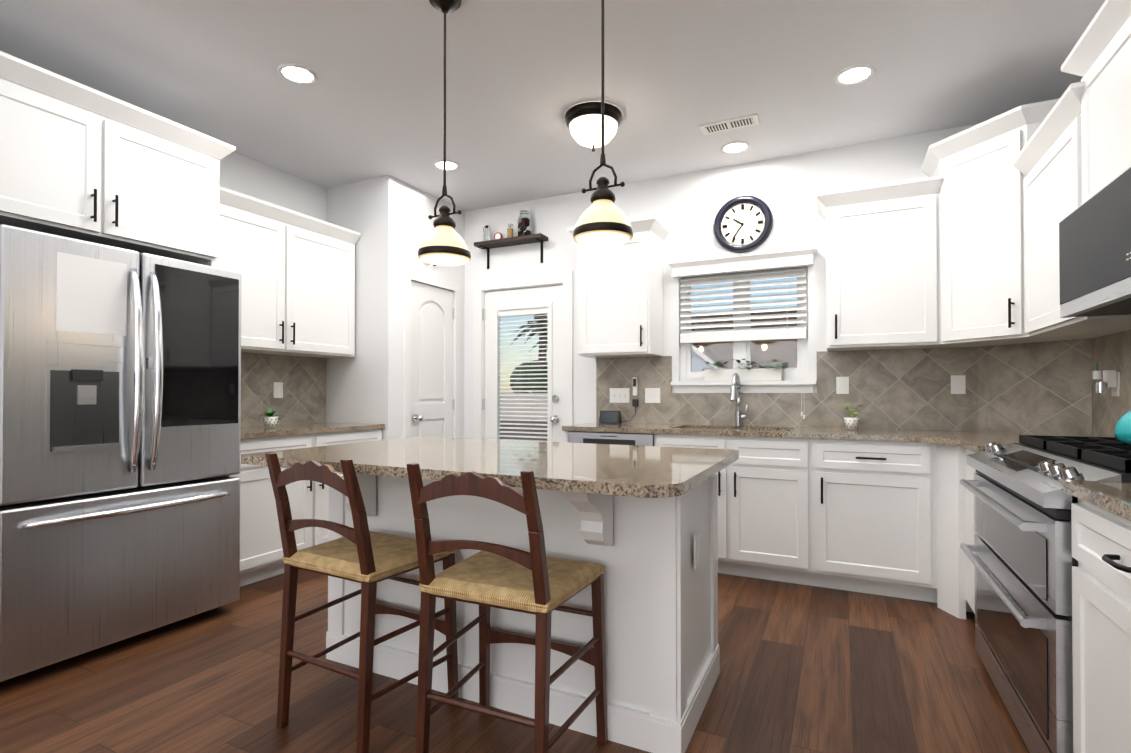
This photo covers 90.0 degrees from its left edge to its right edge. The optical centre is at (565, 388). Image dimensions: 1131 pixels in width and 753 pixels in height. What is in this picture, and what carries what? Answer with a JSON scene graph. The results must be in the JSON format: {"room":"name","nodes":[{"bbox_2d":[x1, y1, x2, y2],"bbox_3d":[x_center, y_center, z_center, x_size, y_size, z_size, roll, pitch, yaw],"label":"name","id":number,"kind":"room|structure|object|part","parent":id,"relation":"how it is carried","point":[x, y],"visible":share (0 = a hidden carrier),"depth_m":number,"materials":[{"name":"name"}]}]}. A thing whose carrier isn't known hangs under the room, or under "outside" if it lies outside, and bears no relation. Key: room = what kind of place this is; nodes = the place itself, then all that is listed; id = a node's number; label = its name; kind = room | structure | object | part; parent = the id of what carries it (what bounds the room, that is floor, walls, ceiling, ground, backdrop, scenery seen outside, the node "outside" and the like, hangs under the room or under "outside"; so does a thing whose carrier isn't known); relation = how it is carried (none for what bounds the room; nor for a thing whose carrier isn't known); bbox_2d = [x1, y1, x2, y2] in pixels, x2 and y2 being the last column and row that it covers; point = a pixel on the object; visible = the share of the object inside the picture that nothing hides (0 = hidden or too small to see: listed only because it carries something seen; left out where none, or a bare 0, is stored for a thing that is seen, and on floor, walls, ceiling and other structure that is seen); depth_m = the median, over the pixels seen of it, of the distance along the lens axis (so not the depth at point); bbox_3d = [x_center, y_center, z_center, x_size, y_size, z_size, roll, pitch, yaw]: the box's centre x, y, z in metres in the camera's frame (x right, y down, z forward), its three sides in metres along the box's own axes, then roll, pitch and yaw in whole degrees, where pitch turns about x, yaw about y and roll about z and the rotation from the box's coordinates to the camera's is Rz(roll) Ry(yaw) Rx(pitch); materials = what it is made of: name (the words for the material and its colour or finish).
{"room":"kitchen","nodes":[
{"label":"kitchen","id":0,"kind":"room"},
{"bbox_2d":[219,152,326,221],"bbox_3d":[-3.241,-0.235,2.026,0.140,2.800,7.620,0,-1,26],"label":"wall","id":1,"kind":"structure","parent":0,"point":[242,174],"depth_m":4.12,"materials":[{"name":"white paint"}]},
{"bbox_2d":[0,55,107,242],"bbox_3d":[-2.571,-1.034,2.534,0.619,0.637,0.564,0,-1,26],"label":"upper cabinet","id":2,"kind":"object","parent":1,"relation":"attached to","point":[79,161],"depth_m":2.49,"materials":[{"name":"white wood"}]},
{"bbox_2d":[99,99,227,266],"bbox_3d":[-2.324,-1.029,3.041,0.619,0.637,0.564,0,-1,26],"label":"upper cabinet","id":3,"kind":"object","parent":1,"relation":"attached to","point":[166,197],"depth_m":2.89,"materials":[{"name":"white wood"}]},
{"bbox_2d":[218,191,287,354],"bbox_3d":[-2.189,-0.721,3.635,0.339,0.942,0.626,0,-1,26],"label":"upper cabinet","id":4,"kind":"object","parent":1,"relation":"attached to","point":[255,232],"depth_m":3.67,"materials":[{"name":"white wood"}]},
{"bbox_2d":[276,211,359,358],"bbox_3d":[-1.915,-0.716,4.198,0.339,0.942,0.626,0,-1,26],"label":"upper cabinet","id":5,"kind":"object","parent":1,"relation":"attached to","point":[321,256],"depth_m":4.11,"materials":[{"name":"white wood"}]},
{"bbox_2d":[326,175,464,439],"bbox_3d":[-1.390,-0.209,4.828,0.734,2.800,0.960,0,-1,26],"label":"wall","id":6,"kind":"structure","parent":0,"point":[400,374],"depth_m":4.45,"materials":[{"name":"white paint"}]},
{"bbox_3d":[-1.094,0.162,4.733,0.121,2.032,0.582,0,-1,26],"label":"pantry door","id":7,"kind":"part","parent":6,"relation":"part of","materials":[{"name":"white wood"}]},
{"bbox_2d":[0,569,1029,752],"bbox_3d":[-1.031,1.214,0.797,5.500,0.120,7.970,0,-1,26],"label":"floor","id":8,"kind":"structure","parent":0,"point":[808,669],"depth_m":2.17,"materials":[{"name":"brown wood"}]},
{"bbox_2d":[0,224,240,682],"bbox_3d":[-2.269,0.276,2.727,0.931,1.789,0.960,0,-1,26],"label":"fridge","id":9,"kind":"object","parent":8,"relation":"on","point":[120,402],"visible":1,"depth_m":2.45,"materials":[{"name":"silver metal"}]},
{"bbox_3d":[-1.930,0.248,2.562,0.178,1.715,0.940,0,-1,26],"label":"trim","id":10,"kind":"part","parent":9,"relation":"part of","materials":[{"name":"silver metal"}]},
{"bbox_2d":[229,431,315,586],"bbox_3d":[-2.064,0.738,3.558,0.619,0.882,0.627,0,-1,26],"label":"base cabinet","id":11,"kind":"object","parent":8,"relation":"on","point":[261,550],"depth_m":3.41,"materials":[{"name":"white wood"}]},
{"bbox_2d":[241,423,383,434],"bbox_3d":[-1.922,0.283,3.842,0.630,0.032,1.255,0,-1,26],"label":"countertop","id":12,"kind":"structure","parent":11,"relation":"on","point":[282,428],"depth_m":3.83,"materials":[{"name":"beige stone"}]},
{"bbox_2d":[259,408,284,427],"bbox_3d":[-1.977,0.198,3.800,0.222,0.132,0.209,0,-1,26],"label":"plant pot","id":13,"kind":"object","parent":12,"relation":"on","point":[270,420],"visible":0.98,"depth_m":3.76,"materials":[{"name":"white ceramic"}]},
{"bbox_2d":[316,427,384,544],"bbox_3d":[-1.789,0.743,4.122,0.619,0.882,0.628,0,-1,26],"label":"base cabinet","id":14,"kind":"object","parent":8,"relation":"on","point":[354,434],"depth_m":3.81,"materials":[{"name":"white wood"}]},
{"bbox_2d":[265,453,458,752],"bbox_3d":[-0.722,0.693,2.011,0.482,0.945,0.480,0,-1,29],"label":"stool","id":15,"kind":"object","parent":8,"relation":"on","point":[364,556],"visible":0.94,"depth_m":1.91,"materials":[{"name":"brown wood"}]},
{"bbox_3d":[-0.706,0.593,2.040,0.473,0.044,0.394,0,-1,29],"label":"seat","id":16,"kind":"part","parent":15,"relation":"part of","materials":[{"name":"beige wicker"}]},
{"bbox_2d":[407,463,607,752],"bbox_3d":[-0.177,0.690,1.751,0.482,0.945,0.480,0,-1,24],"label":"stool","id":17,"kind":"object","parent":8,"relation":"on","point":[538,583],"visible":1,"depth_m":1.66,"materials":[{"name":"brown wood"}]},
{"bbox_3d":[-0.164,0.591,1.782,0.473,0.044,0.394,0,-1,24],"label":"seat","id":18,"kind":"part","parent":17,"relation":"part of","materials":[{"name":"beige wicker"}]},
{"bbox_2d":[326,472,719,752],"bbox_3d":[-0.247,0.727,2.289,1.554,0.882,0.836,0,-1,26],"label":"kitchen island","id":19,"kind":"object","parent":8,"relation":"on","point":[640,523],"depth_m":1.97,"materials":[{"name":"white wood"}]},
{"bbox_2d":[241,436,738,499],"bbox_3d":[-0.263,0.268,2.222,1.680,0.032,1.030,0,-1,26],"label":"island countertop","id":20,"kind":"structure","parent":19,"relation":"on","point":[636,472],"depth_m":1.95,"materials":[{"name":"beige stone"}]},
{"bbox_2d":[568,431,653,445],"bbox_3d":[0.360,0.746,3.977,0.620,0.875,0.314,0,-1,26],"label":"dishwasher","id":21,"kind":"object","parent":8,"relation":"on","point":[638,439],"visible":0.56,"depth_m":3.83,"materials":[{"name":"silver metal"}]},
{"bbox_2d":[617,432,681,446],"bbox_3d":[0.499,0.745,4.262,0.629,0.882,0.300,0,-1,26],"label":"base cabinet","id":22,"kind":"object","parent":8,"relation":"on","point":[672,439],"depth_m":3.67,"materials":[{"name":"white wood"}]},
{"bbox_2d":[562,420,689,435],"bbox_3d":[0.445,0.285,4.109,0.740,0.032,0.630,0,-1,26],"label":"countertop","id":23,"kind":"structure","parent":22,"relation":"on","point":[656,429],"depth_m":3.90,"materials":[{"name":"beige stone"}]},
{"bbox_2d":[599,411,621,422],"bbox_3d":[0.347,0.222,4.387,0.160,0.095,0.076,0,-1,26],"label":"smart display","id":24,"kind":"object","parent":23,"relation":"on","point":[610,417],"visible":0.96,"depth_m":4.36,"materials":[{"name":"grey plastic"}]},
{"bbox_2d":[718,460,813,585],"bbox_3d":[1.140,0.851,3.771,0.950,0.660,0.619,0,-1,26],"label":"base cabinet","id":25,"kind":"object","parent":8,"relation":"on","point":[766,507],"depth_m":3.41,"materials":[{"name":"white wood"}]},
{"bbox_2d":[730,373,746,425],"bbox_3d":[1.196,0.079,3.913,0.092,0.372,0.275,0,-1,26],"label":"faucet","id":26,"kind":"object","parent":25,"relation":"on","point":[735,391],"visible":1,"depth_m":3.99,"materials":[{"name":"silver metal"}]},
{"bbox_2d":[810,436,937,606],"bbox_3d":[1.839,0.737,3.432,0.604,0.882,0.619,0,-1,26],"label":"base cabinet","id":27,"kind":"object","parent":8,"relation":"on","point":[876,501],"depth_m":3.15,"materials":[{"name":"white wood"}]},
{"bbox_2d":[786,428,1085,443],"bbox_3d":[2.102,0.278,3.302,1.445,0.032,0.630,0,-1,26],"label":"countertop","id":28,"kind":"structure","parent":27,"relation":"on","point":[940,434],"depth_m":3.26,"materials":[{"name":"beige stone"}]},
{"bbox_2d":[841,404,865,429],"bbox_3d":[1.843,0.181,3.567,0.222,0.162,0.204,0,-1,26],"label":"plant pot","id":29,"kind":"object","parent":28,"relation":"on","point":[851,422],"visible":1,"depth_m":3.58,"materials":[{"name":"white ceramic"}]},
{"bbox_2d":[938,444,957,607],"bbox_3d":[2.489,0.734,3.126,0.599,0.882,0.600,0,-1,26],"label":"base cabinet","id":30,"kind":"object","parent":8,"relation":"on","point":[947,453],"depth_m":2.95,"materials":[{"name":"white wood"}]},
{"bbox_2d":[954,436,1018,452],"bbox_3d":[2.208,0.271,2.588,0.630,0.032,0.560,0,-1,26],"label":"countertop","id":31,"kind":"structure","parent":30,"relation":"on","point":[974,444],"depth_m":2.78,"materials":[{"name":"beige stone"}]},
{"bbox_2d":[958,448,976,618],"bbox_3d":[2.228,0.729,2.591,0.599,0.882,0.590,0,-1,26],"label":"base cabinet","id":32,"kind":"object","parent":8,"relation":"on","point":[966,569],"depth_m":2.87,"materials":[{"name":"white wood"}]},
{"bbox_2d":[960,435,1130,752],"bbox_3d":[1.815,0.678,1.874,0.700,0.971,1.050,0,-1,26],"label":"range","id":33,"kind":"object","parent":8,"relation":"on","point":[1023,560],"visible":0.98,"depth_m":1.76,"materials":[{"name":"silver metal"}]},
{"bbox_2d":[1114,410,1130,444],"bbox_3d":[1.986,0.079,1.896,0.224,0.224,0.268,0,-1,26],"label":"kettle","id":34,"kind":"object","parent":33,"relation":"on","point":[1122,431],"visible":1,"depth_m":1.90,"materials":[{"name":"teal metal"}]},
{"bbox_2d":[1071,500,1130,752],"bbox_3d":[1.469,0.715,1.054,0.618,0.882,0.714,0,-1,26],"label":"base cabinet","id":35,"kind":"object","parent":8,"relation":"on","point":[1101,542],"depth_m":1.34,"materials":[{"name":"white wood"}]},
{"bbox_2d":[1063,480,1130,523],"bbox_3d":[1.464,0.257,1.061,0.630,0.032,0.714,0,-1,26],"label":"countertop","id":36,"kind":"structure","parent":35,"relation":"on","point":[1114,498],"depth_m":1.35,"materials":[{"name":"beige stone"}]},
{"bbox_2d":[0,0,1104,210],"bbox_3d":[-0.976,-1.705,0.936,5.500,0.120,8.220,0,-1,26],"label":"ceiling","id":37,"kind":"structure","parent":0,"point":[523,77],"depth_m":2.92,"materials":[{"name":"white paint"}]},
{"bbox_2d":[277,63,317,84],"bbox_3d":[-1.382,-1.622,2.919,0.196,0.007,0.195,0,-1,26],"label":"recessed light","id":38,"kind":"object","parent":37,"relation":"in","point":[304,75],"depth_m":2.92,"materials":[{"name":"white plastic"}]},
{"bbox_2d":[418,0,470,265],"bbox_3d":[-0.503,-1.080,2.357,0.216,1.097,0.216,0,-1,26],"label":"pendant light","id":39,"kind":"object","parent":37,"relation":"hanging from","point":[443,243],"visible":1,"depth_m":2.33,"materials":[{"name":"white glass"}]},
{"bbox_2d":[433,160,459,170],"bbox_3d":[-0.858,-1.612,4.084,0.192,0.007,0.198,0,-1,26],"label":"recessed light","id":40,"kind":"object","parent":37,"relation":"in","point":[450,165],"depth_m":4.09,"materials":[{"name":"white plastic"}]},
{"bbox_2d":[565,102,621,151],"bbox_3d":[0.166,-1.513,3.370,0.344,0.213,0.344,0,-1,26],"label":"flush ceiling light","id":41,"kind":"object","parent":37,"relation":"attached to","point":[583,122],"visible":0.98,"depth_m":3.27,"materials":[{"name":"white glass"}]},
{"bbox_2d":[573,0,632,246],"bbox_3d":[0.135,-1.083,2.046,0.216,1.097,0.216,0,-1,26],"label":"pendant light","id":42,"kind":"object","parent":37,"relation":"hanging from","point":[603,221],"visible":1,"depth_m":2.01,"materials":[{"name":"white glass"}]},
{"bbox_2d":[699,114,759,134],"bbox_3d":[1.006,-1.615,3.474,0.340,0.011,0.130,0,-1,26],"label":"ceiling vent","id":43,"kind":"object","parent":37,"relation":"in","point":[731,124],"visible":1,"depth_m":3.46,"materials":[{"name":"white plastic"}]},
{"bbox_2d":[721,141,750,153],"bbox_3d":[1.139,-1.614,3.789,0.191,0.007,0.199,0,-1,26],"label":"recessed light","id":44,"kind":"object","parent":37,"relation":"in","point":[735,147],"depth_m":3.79,"materials":[{"name":"white plastic"}]},
{"bbox_2d":[834,64,875,85],"bbox_3d":[1.497,-1.622,2.926,0.189,0.007,0.198,0,-1,26],"label":"recessed light","id":45,"kind":"object","parent":37,"relation":"in","point":[856,74],"depth_m":2.93,"materials":[{"name":"white plastic"}]},
{"bbox_2d":[464,123,978,441],"bbox_3d":[0.708,-0.213,4.378,5.180,2.800,0.213,0,-1,26],"label":"wall","id":46,"kind":"structure","parent":0,"point":[517,280],"depth_m":4.33,"materials":[{"name":"white paint"}]},
{"bbox_2d":[474,210,547,268],"bbox_3d":[-0.472,-1.277,4.844,0.660,0.435,0.140,0,-1,26],"label":"wall shelf","id":47,"kind":"object","parent":46,"relation":"attached to","point":[525,236],"visible":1,"depth_m":4.78,"materials":[{"name":"brown wood"}]},
{"bbox_3d":[-0.362,0.117,4.896,0.980,2.150,0.213,0,-1,26],"label":"door casing","id":48,"kind":"part","parent":46,"relation":"part of","materials":[{"name":"white wood"}]},
{"bbox_2d":[578,220,665,359],"bbox_3d":[0.414,-0.715,4.295,0.570,0.942,0.339,0,-1,26],"label":"upper cabinet","id":49,"kind":"object","parent":46,"relation":"attached to","point":[620,288],"depth_m":4.14,"materials":[{"name":"white wood"}]},
{"bbox_2d":[621,377,637,421],"bbox_3d":[0.492,0.089,4.379,0.121,0.345,0.092,0,-1,26],"label":"charger","id":50,"kind":"object","parent":46,"relation":"attached to","point":[635,391],"visible":0.98,"depth_m":4.38,"materials":[{"name":"white plastic"}]},
{"bbox_2d":[668,249,816,418],"bbox_3d":[1.252,-0.359,4.058,1.020,1.145,0.126,0,-1,26],"label":"window blind","id":51,"kind":"object","parent":46,"relation":"attached to","point":[754,264],"visible":0.98,"depth_m":4.06,"materials":[{"name":"white"}]},
{"bbox_2d":[713,195,772,252],"bbox_3d":[1.267,-1.176,4.050,0.410,0.410,0.042,0,-1,26],"label":"wall clock","id":52,"kind":"object","parent":46,"relation":"attached to","point":[743,223],"visible":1,"depth_m":4.05,"materials":[{"name":"black"}]},
{"bbox_2d":[702,359,787,380],"bbox_3d":[1.275,-0.132,4.049,0.608,0.157,0.146,0,-1,26],"label":"planter","id":53,"kind":"object","parent":46,"relation":"attached to","point":[761,373],"visible":0.96,"depth_m":4.01,"materials":[{"name":"white"}]},
{"bbox_2d":[822,176,937,351],"bbox_3d":[1.965,-0.722,3.539,0.599,0.942,0.339,0,-1,26],"label":"upper cabinet","id":54,"kind":"object","parent":46,"relation":"attached to","point":[882,241],"depth_m":3.39,"materials":[{"name":"white wood"}]},
{"bbox_2d":[930,100,1109,351],"bbox_3d":[2.459,-0.821,3.132,0.646,1.132,0.640,0,-1,26],"label":"upper cabinet","id":55,"kind":"object","parent":46,"relation":"attached to","point":[954,340],"depth_m":3.04,"materials":[{"name":"white wood"}]},
{"bbox_2d":[974,340,1097,436],"bbox_3d":[2.606,0.003,3.173,0.408,0.515,0.408,0,-1,26],"label":"backsplash","id":56,"kind":"structure","parent":0,"point":[1020,389],"depth_m":3.14,"materials":[{"name":"beige tile"}]},
{"bbox_2d":[1018,92,1130,339],"bbox_3d":[2.291,-0.697,2.435,0.338,0.872,0.754,0,-1,26],"label":"upper cabinet","id":57,"kind":"object","parent":0,"relation":"attached to","point":[1047,178],"depth_m":2.54,"materials":[{"name":"white wood"}]},
{"bbox_2d":[1074,0,1130,206],"bbox_3d":[1.954,-0.954,1.745,0.338,0.610,0.784,0,-1,26],"label":"upper cabinet","id":58,"kind":"object","parent":0,"relation":"attached to","point":[1102,98],"depth_m":1.97,"materials":[{"name":"white wood"}]},
{"bbox_2d":[1059,166,1130,317],"bbox_3d":[1.897,-0.458,1.716,0.404,0.369,0.820,0,-1,26],"label":"over-the-range microwave","id":59,"kind":"object","parent":58,"relation":"attached to","point":[1095,254],"visible":1,"depth_m":1.85,"materials":[{"name":"silver metal"}]},
{"bbox_2d":[1092,363,1116,392],"bbox_3d":[2.547,-0.049,2.682,0.069,0.140,0.091,0,-1,26],"label":"plug-in air freshener","id":60,"kind":"object","parent":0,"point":[1109,378],"visible":1,"depth_m":2.65,"materials":[{"name":"white plastic"}]},
{"label":"outside","id":61,"kind":"structure","parent":0,"visible":0},
{"bbox_2d":[500,420,546,440],"bbox_3d":[11.537,2.100,57.845,110.000,0.150,105.440,0,-1,26],"label":"ground","id":62,"kind":"structure","parent":61,"point":[527,430],"depth_m":22.76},
{"bbox_2d":[500,392,547,419],"bbox_3d":[3.403,0.959,29.742,60.140,1.620,0.130,0,-1,26],"label":"fence","id":63,"kind":"object","parent":62,"relation":"on","point":[522,405],"depth_m":32.55,"materials":[{"name":"grey"}]},
{"bbox_2d":[508,314,547,389],"bbox_3d":[-1.793,-1.425,36.672,3.903,6.524,4.171,0,-1,-4],"label":"palm","id":64,"kind":"object","parent":62,"relation":"on","point":[536,317],"depth_m":36.45,"materials":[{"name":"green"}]},
{"bbox_2d":[514,324,547,392],"bbox_3d":[-0.487,-0.846,33.353,3.888,5.308,3.282,0,-1,-37],"label":"palm","id":65,"kind":"object","parent":62,"relation":"on","point":[538,363],"depth_m":35.59,"materials":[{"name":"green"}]},
{"bbox_2d":[691,310,796,371],"bbox_3d":[12.861,-1.699,35.481,17.000,7.040,15.390,0,-1,26],"label":"house","id":66,"kind":"structure","parent":62,"relation":"on","point":[725,348],"depth_m":32.71,"materials":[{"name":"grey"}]}
]}

